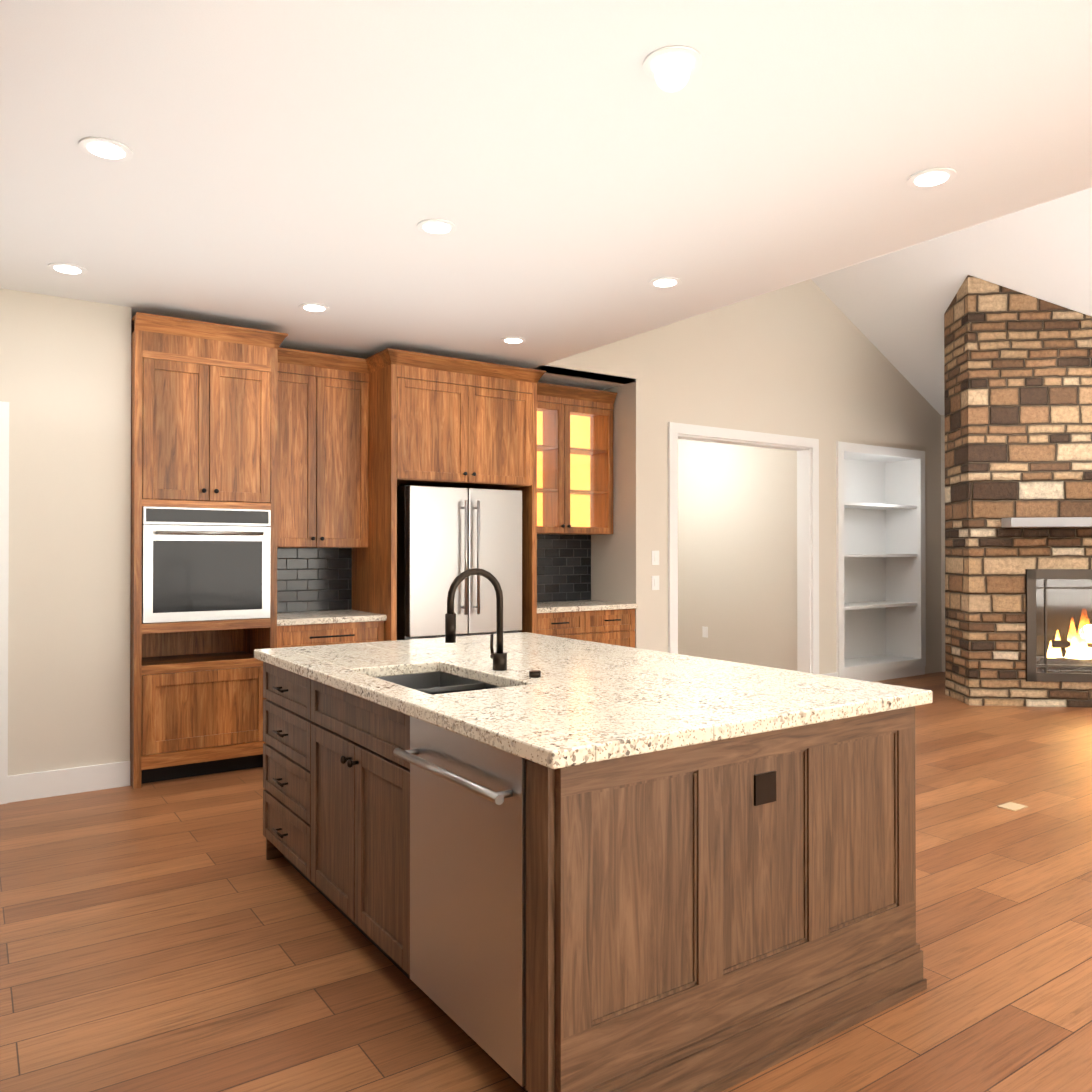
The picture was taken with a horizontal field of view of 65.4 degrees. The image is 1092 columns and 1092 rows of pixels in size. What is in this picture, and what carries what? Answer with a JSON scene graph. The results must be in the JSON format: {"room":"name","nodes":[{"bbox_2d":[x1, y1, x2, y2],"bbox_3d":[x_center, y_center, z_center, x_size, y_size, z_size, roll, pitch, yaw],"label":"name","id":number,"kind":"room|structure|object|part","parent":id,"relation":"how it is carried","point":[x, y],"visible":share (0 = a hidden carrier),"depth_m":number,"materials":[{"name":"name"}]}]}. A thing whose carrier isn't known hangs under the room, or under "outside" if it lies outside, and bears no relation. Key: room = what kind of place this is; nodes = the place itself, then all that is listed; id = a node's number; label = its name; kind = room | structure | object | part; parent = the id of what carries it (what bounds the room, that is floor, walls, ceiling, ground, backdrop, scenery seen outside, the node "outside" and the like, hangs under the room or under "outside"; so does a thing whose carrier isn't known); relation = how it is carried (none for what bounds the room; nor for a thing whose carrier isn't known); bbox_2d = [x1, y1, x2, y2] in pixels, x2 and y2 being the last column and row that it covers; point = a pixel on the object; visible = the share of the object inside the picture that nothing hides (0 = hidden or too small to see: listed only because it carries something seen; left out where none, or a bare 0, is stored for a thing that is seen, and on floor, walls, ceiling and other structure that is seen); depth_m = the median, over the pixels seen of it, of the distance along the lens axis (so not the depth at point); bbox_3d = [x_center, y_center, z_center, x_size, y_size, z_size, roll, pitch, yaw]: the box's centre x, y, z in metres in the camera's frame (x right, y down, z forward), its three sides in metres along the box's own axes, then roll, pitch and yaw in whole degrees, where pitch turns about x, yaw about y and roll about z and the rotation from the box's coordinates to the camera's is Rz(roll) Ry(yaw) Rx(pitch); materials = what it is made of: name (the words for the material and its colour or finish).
{"room":"kitchen","nodes":[
{"label":"kitchen","id":0,"kind":"room"},
{"bbox_2d":[0,288,130,775],"bbox_3d":[-3.261,-0.052,4.775,1.580,2.850,0.770,0,0,-34],"label":"wall","id":1,"kind":"structure","parent":0,"point":[65,378],"depth_m":4.72,"materials":[{"name":"paint"}]},
{"bbox_2d":[0,401,8,803],"bbox_3d":[-3.277,0.299,4.280,0.970,2.140,0.028,0,0,-34],"label":"door frame","id":2,"kind":"structure","parent":1,"relation":"attached to","point":[4,495],"depth_m":4.53,"materials":[{"name":"white wood"}]},
{"bbox_2d":[242,356,373,547],"bbox_3d":[-1.656,-0.604,5.940,0.760,1.230,0.325,0,0,-34],"label":"upper cabinet","id":3,"kind":"object","parent":0,"relation":"attached to","point":[322,457],"depth_m":5.78,"materials":[{"name":"brown wood"}]},
{"bbox_2d":[370,360,533,489],"bbox_3d":[-0.751,-0.832,6.326,1.090,0.770,0.705,0,0,-34],"label":"upper cabinet","id":4,"kind":"object","parent":0,"relation":"attached to","point":[439,427],"depth_m":5.98,"materials":[{"name":"brown wood"}]},
{"bbox_3d":[-0.954,-1.263,6.160,3.775,0.090,0.755,0,0,-34],"label":"crown","id":5,"kind":"part","parent":4,"relation":"part of","materials":[{"name":"brown wood"}]},
{"bbox_3d":[0.147,-0.632,6.979,0.914,0.950,0.004,0,0,-34],"label":"glass","id":6,"kind":"part","parent":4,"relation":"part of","materials":[{"name":"glass"}]},
{"bbox_2d":[0,672,1091,1091],"bbox_3d":[2.063,1.419,4.259,10.120,0.100,11.450,0,0,-34],"label":"floor","id":7,"kind":"structure","parent":0,"point":[182,934],"depth_m":2.83,"materials":[{"name":"brown wood"}]},
{"bbox_2d":[8,761,129,802],"bbox_3d":[-2.634,1.302,4.717,0.598,0.140,0.016,0,0,-34],"label":"baseboard","id":8,"kind":"structure","parent":7,"relation":"on","point":[36,785],"depth_m":4.70,"materials":[{"name":"white"}]},
{"bbox_2d":[242,619,389,763],"bbox_3d":[-1.577,0.943,5.813,0.760,0.874,0.605,0,0,-34],"label":"base cabinet","id":9,"kind":"object","parent":7,"relation":"on","point":[256,634],"depth_m":5.41,"materials":[{"name":"brown wood"}]},
{"bbox_2d":[250,608,385,627],"bbox_3d":[-1.569,0.486,5.804,0.760,0.040,0.635,0,0,-34],"label":"countertop","id":10,"kind":"structure","parent":9,"relation":"on","point":[336,615],"depth_m":5.61,"materials":[{"name":"beige stone"}]},
{"bbox_2d":[142,507,270,622],"bbox_3d":[-2.132,0.110,5.243,0.715,0.662,0.623,0,0,-34],"label":"wall oven","id":11,"kind":"object","parent":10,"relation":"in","point":[201,564],"visible":0.94,"depth_m":5.02,"materials":[{"name":"silver metal"}]},
{"bbox_3d":[-1.974,-0.076,5.012,0.600,0.022,0.061,0,0,-34],"label":"handle","id":12,"kind":"part","parent":11,"relation":"part of","materials":[{"name":"silver metal"}]},
{"bbox_2d":[397,485,521,639],"bbox_3d":[-0.724,0.483,6.278,0.910,1.790,0.759,0,0,-34],"label":"refrigerator","id":13,"kind":"object","parent":7,"relation":"on","point":[446,536],"visible":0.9,"depth_m":5.96,"materials":[{"name":"silver metal"}]},
{"bbox_2d":[519,612,593,641],"bbox_3d":[-0.054,0.950,6.847,0.582,0.874,0.605,0,0,-34],"label":"base cabinet","id":14,"kind":"object","parent":7,"relation":"on","point":[572,625],"depth_m":6.61,"materials":[{"name":"brown wood"}]},
{"bbox_2d":[522,600,637,615],"bbox_3d":[0.146,0.494,6.968,1.045,0.040,0.635,0,0,-34],"label":"countertop","id":15,"kind":"structure","parent":14,"relation":"on","point":[535,605],"depth_m":6.77,"materials":[{"name":"beige stone"}]},
{"bbox_2d":[254,656,926,1091],"bbox_3d":[-0.050,0.924,3.146,1.414,0.875,2.252,0,0,-34],"label":"kitchen island","id":16,"kind":"object","parent":7,"relation":"on","point":[720,874],"depth_m":2.25,"materials":[{"name":"walnut"},{"name":"granite"}]},
{"bbox_2d":[393,716,525,1086],"bbox_3d":[-0.238,0.863,2.188,0.085,0.753,0.598,0,0,-34],"label":"dishwasher","id":17,"kind":"object","parent":16,"relation":"in","point":[467,885],"visible":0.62,"depth_m":2.14,"materials":[{"name":"silver metal"}]},
{"bbox_3d":[-0.247,0.580,2.182,0.062,0.024,0.560,0,0,-34],"label":"handle","id":18,"kind":"part","parent":17,"relation":"part of","materials":[{"name":"silver metal"}]},
{"bbox_2d":[254,644,713,771],"bbox_3d":[-0.433,0.466,2.903,0.480,0.040,2.300,0,0,-34],"label":"island countertop","id":19,"kind":"structure","parent":16,"relation":"on","point":[561,727],"depth_m":2.27,"materials":[{"name":"beige stone"}]},
{"bbox_2d":[445,568,540,677],"bbox_3d":[-0.206,0.262,2.959,0.244,0.368,0.336,0,0,-34],"label":"faucet","id":20,"kind":"object","parent":19,"relation":"on","point":[499,656],"visible":1,"depth_m":3.04,"materials":[{"name":"brown metal"}]},
{"bbox_2d":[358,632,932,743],"bbox_3d":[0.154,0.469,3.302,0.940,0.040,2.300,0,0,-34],"label":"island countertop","id":21,"kind":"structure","parent":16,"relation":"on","point":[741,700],"depth_m":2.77,"materials":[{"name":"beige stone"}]},
{"bbox_3d":[0.579,0.851,2.252,1.335,0.739,0.020,0,0,-34],"label":"frame","id":22,"kind":"part","parent":16,"relation":"part of","materials":[{"name":"brown wood"}]},
{"bbox_2d":[594,608,636,647],"bbox_3d":[0.328,0.952,7.107,0.583,0.874,0.605,0,0,-34],"label":"base cabinet","id":23,"kind":"object","parent":7,"relation":"on","point":[617,627],"depth_m":6.91,"materials":[{"name":"brown wood"}]},
{"bbox_2d":[820,666,924,681],"bbox_3d":[3.396,1.330,8.812,1.800,0.140,0.016,0,0,-34],"label":"baseboard","id":24,"kind":"structure","parent":7,"relation":"on","point":[879,676],"depth_m":8.92,"materials":[{"name":"white"}]},
{"bbox_2d":[997,802,1027,810],"bbox_3d":[2.448,1.367,4.467,0.130,0.006,0.090,0,0,-34],"label":"electrical outlet cover","id":25,"kind":"object","parent":7,"relation":"on","point":[1011,806],"visible":0.93,"depth_m":4.46,"materials":[{"name":"beige plastic"}]},
{"bbox_2d":[944,275,1091,707],"bbox_3d":[4.505,-0.490,7.830,1.777,3.767,2.508,0,0,-34],"label":"fireplace","id":26,"kind":"object","parent":7,"relation":"on","point":[1018,483],"visible":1,"depth_m":7.41,"materials":[{"name":"stone"}]},
{"bbox_2d":[1001,516,1091,527],"bbox_3d":[4.758,-0.201,7.230,1.364,0.080,1.189,0,0,-34],"label":"mantel shelf","id":27,"kind":"object","parent":26,"relation":"attached to","point":[1006,521],"depth_m":7.19,"materials":[{"name":"wood"}]},
{"bbox_3d":[4.768,0.690,7.312,0.822,0.810,0.691,0,0,-34],"label":"fire glass","id":28,"kind":"part","parent":26,"relation":"part of","materials":[{"name":"clear glass"}]},
{"bbox_2d":[0,0,1091,389],"bbox_3d":[0.764,-1.445,2.230,5.670,0.100,9.520,0,0,-34],"label":"ceiling","id":29,"kind":"structure","parent":0,"point":[574,174],"depth_m":3.01,"materials":[{"name":"paint"}]},
{"bbox_2d":[48,263,86,274],"bbox_3d":[-2.377,-1.376,4.231,0.169,0.008,0.169,0,0,11],"label":"recessed light","id":30,"kind":"object","parent":29,"relation":"attached to","point":[65,268],"depth_m":4.22,"materials":[{"name":"white plastic"}]},
{"bbox_2d":[79,137,132,161],"bbox_3d":[-1.537,-1.385,2.976,0.169,0.008,0.169,0,0,11],"label":"recessed light","id":31,"kind":"object","parent":29,"relation":"attached to","point":[98,147],"depth_m":2.96,"materials":[{"name":"white"}]},
{"bbox_2d":[299,303,328,311],"bbox_3d":[-1.334,-1.371,4.902,0.169,0.008,0.169,0,0,11],"label":"recessed light","id":32,"kind":"object","parent":29,"relation":"attached to","point":[311,307],"depth_m":4.88,"materials":[{"name":"white"}]},
{"bbox_2d":[417,219,456,234],"bbox_3d":[-0.472,-1.380,3.687,0.169,0.008,0.169,0,0,11],"label":"recessed light","id":33,"kind":"object","parent":29,"relation":"attached to","point":[429,226],"depth_m":3.68,"materials":[{"name":"white"}]},
{"bbox_2d":[501,337,525,343],"bbox_3d":[-0.218,-1.366,5.661,0.169,0.008,0.169,0,0,11],"label":"recessed light","id":34,"kind":"object","parent":29,"relation":"attached to","point":[509,340],"depth_m":5.64,"materials":[{"name":"white"}]},
{"bbox_2d":[649,277,681,287],"bbox_3d":[0.622,-1.375,4.442,0.169,0.008,0.169,0,0,11],"label":"recessed light","id":35,"kind":"object","parent":29,"relation":"attached to","point":[660,282],"depth_m":4.43,"materials":[{"name":"white plastic"}]},
{"bbox_2d":[643,46,701,80],"bbox_3d":[0.365,-1.388,2.454,0.169,0.008,0.169,0,0,11],"label":"recessed light","id":36,"kind":"object","parent":29,"relation":"attached to","point":[672,62],"depth_m":2.44,"materials":[{"name":"white"}]},
{"bbox_2d":[907,167,955,188],"bbox_3d":[1.451,-1.383,3.204,0.169,0.008,0.169,0,0,11],"label":"recessed light","id":37,"kind":"object","parent":29,"relation":"attached to","point":[932,177],"depth_m":3.19,"materials":[{"name":"white"}]},
{"bbox_2d":[591,385,624,602],"bbox_3d":[0.005,-0.029,8.251,0.150,2.850,2.550,0,0,-34],"label":"wall","id":38,"kind":"structure","parent":0,"point":[607,570],"depth_m":7.26,"materials":[{"name":"paint"}]},
{"bbox_2d":[245,533,590,613],"bbox_3d":[-0.835,0.184,6.697,2.975,0.576,0.009,0,0,-34],"label":"backsplash","id":39,"kind":"structure","parent":38,"relation":"attached to","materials":[{"name":"tile"}]},
{"bbox_2d":[678,439,796,670],"bbox_3d":[1.867,-0.020,9.515,0.150,2.850,2.550,0,0,-34],"label":"wall","id":40,"kind":"structure","parent":0,"point":[737,550],"depth_m":9.11,"materials":[{"name":"paint"}]},
{"bbox_2d":[702,626,707,637],"bbox_3d":[1.776,0.960,9.501,0.005,0.120,0.080,0,0,-34],"label":"switch plate","id":41,"kind":"object","parent":40,"relation":"attached to","point":[704,629],"depth_m":9.50,"materials":[{"name":"white plastic"}]},
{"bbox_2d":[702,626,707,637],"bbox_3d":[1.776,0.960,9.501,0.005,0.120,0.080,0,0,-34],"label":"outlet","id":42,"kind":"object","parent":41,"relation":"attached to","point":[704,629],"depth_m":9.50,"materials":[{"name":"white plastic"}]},
{"bbox_2d":[542,279,941,673],"bbox_3d":[2.199,-0.634,8.113,5.580,4.060,0.150,0,0,-34],"label":"wall","id":43,"kind":"structure","parent":0,"point":[807,359],"depth_m":7.94,"materials":[{"name":"paint"}]},
{"bbox_2d":[652,551,658,564],"bbox_3d":[0.920,0.099,7.143,0.080,0.120,0.008,0,0,-34],"label":"switch plate","id":44,"kind":"object","parent":43,"relation":"attached to","point":[655,561],"depth_m":7.14,"materials":[{"name":"white plastic"}]},
{"bbox_2d":[652,576,658,589],"bbox_3d":[0.920,0.309,7.141,0.080,0.120,0.008,0,0,-34],"label":"switch plate","id":45,"kind":"object","parent":43,"relation":"attached to","point":[655,579],"depth_m":7.14,"materials":[{"name":"white plastic"}]},
{"bbox_3d":[0.920,0.204,7.142,0.080,0.330,0.008,0,0,-34],"label":"plate","id":46,"kind":"part","parent":45,"relation":"part of","materials":[{"name":"white plastic"}]},
{"bbox_2d":[668,422,818,673],"bbox_3d":[1.805,0.174,7.824,1.950,2.440,0.179,0,0,-34],"label":"trim","id":47,"kind":"structure","parent":43,"relation":"attached to","point":[807,449],"depth_m":8.26,"materials":[{"name":"white wood"}]},
{"bbox_2d":[836,441,925,676],"bbox_3d":[3.523,0.136,8.899,1.500,2.350,0.028,0,0,-34],"label":"trim","id":48,"kind":"structure","parent":43,"relation":"attached to","point":[842,670],"depth_m":8.76,"materials":[{"name":"white wood"}]},
{"bbox_2d":[844,452,918,666],"bbox_3d":[3.397,0.137,9.084,1.360,2.210,0.421,0,0,-34],"label":"bookcase","id":49,"kind":"object","parent":43,"relation":"attached to","point":[879,635],"depth_m":9.41,"materials":[{"name":"white wood"}]},
{"bbox_2d":[844,502,917,609],"bbox_3d":[3.400,0.102,9.081,1.320,1.090,0.390,0,0,-34],"label":"shelves","id":50,"kind":"object","parent":49,"relation":"attached to","point":[866,605],"depth_m":8.99,"materials":[{"name":"white wood"}]},
{"bbox_2d":[544,187,1091,414],"bbox_3d":[4.657,-2.054,4.504,5.580,1.350,8.900,0,0,-34],"label":"vaulted ceiling","id":51,"kind":"structure","parent":0,"point":[892,306],"depth_m":7.42,"materials":[{"name":"paint"}]},
{"bbox_2d":[941,415,944,671],"bbox_3d":[6.903,-0.114,6.016,0.150,2.990,8.900,0,0,-34],"label":"wall","id":52,"kind":"structure","parent":0,"point":[943,534],"depth_m":9.51,"materials":[{"name":"paint"}]}
]}

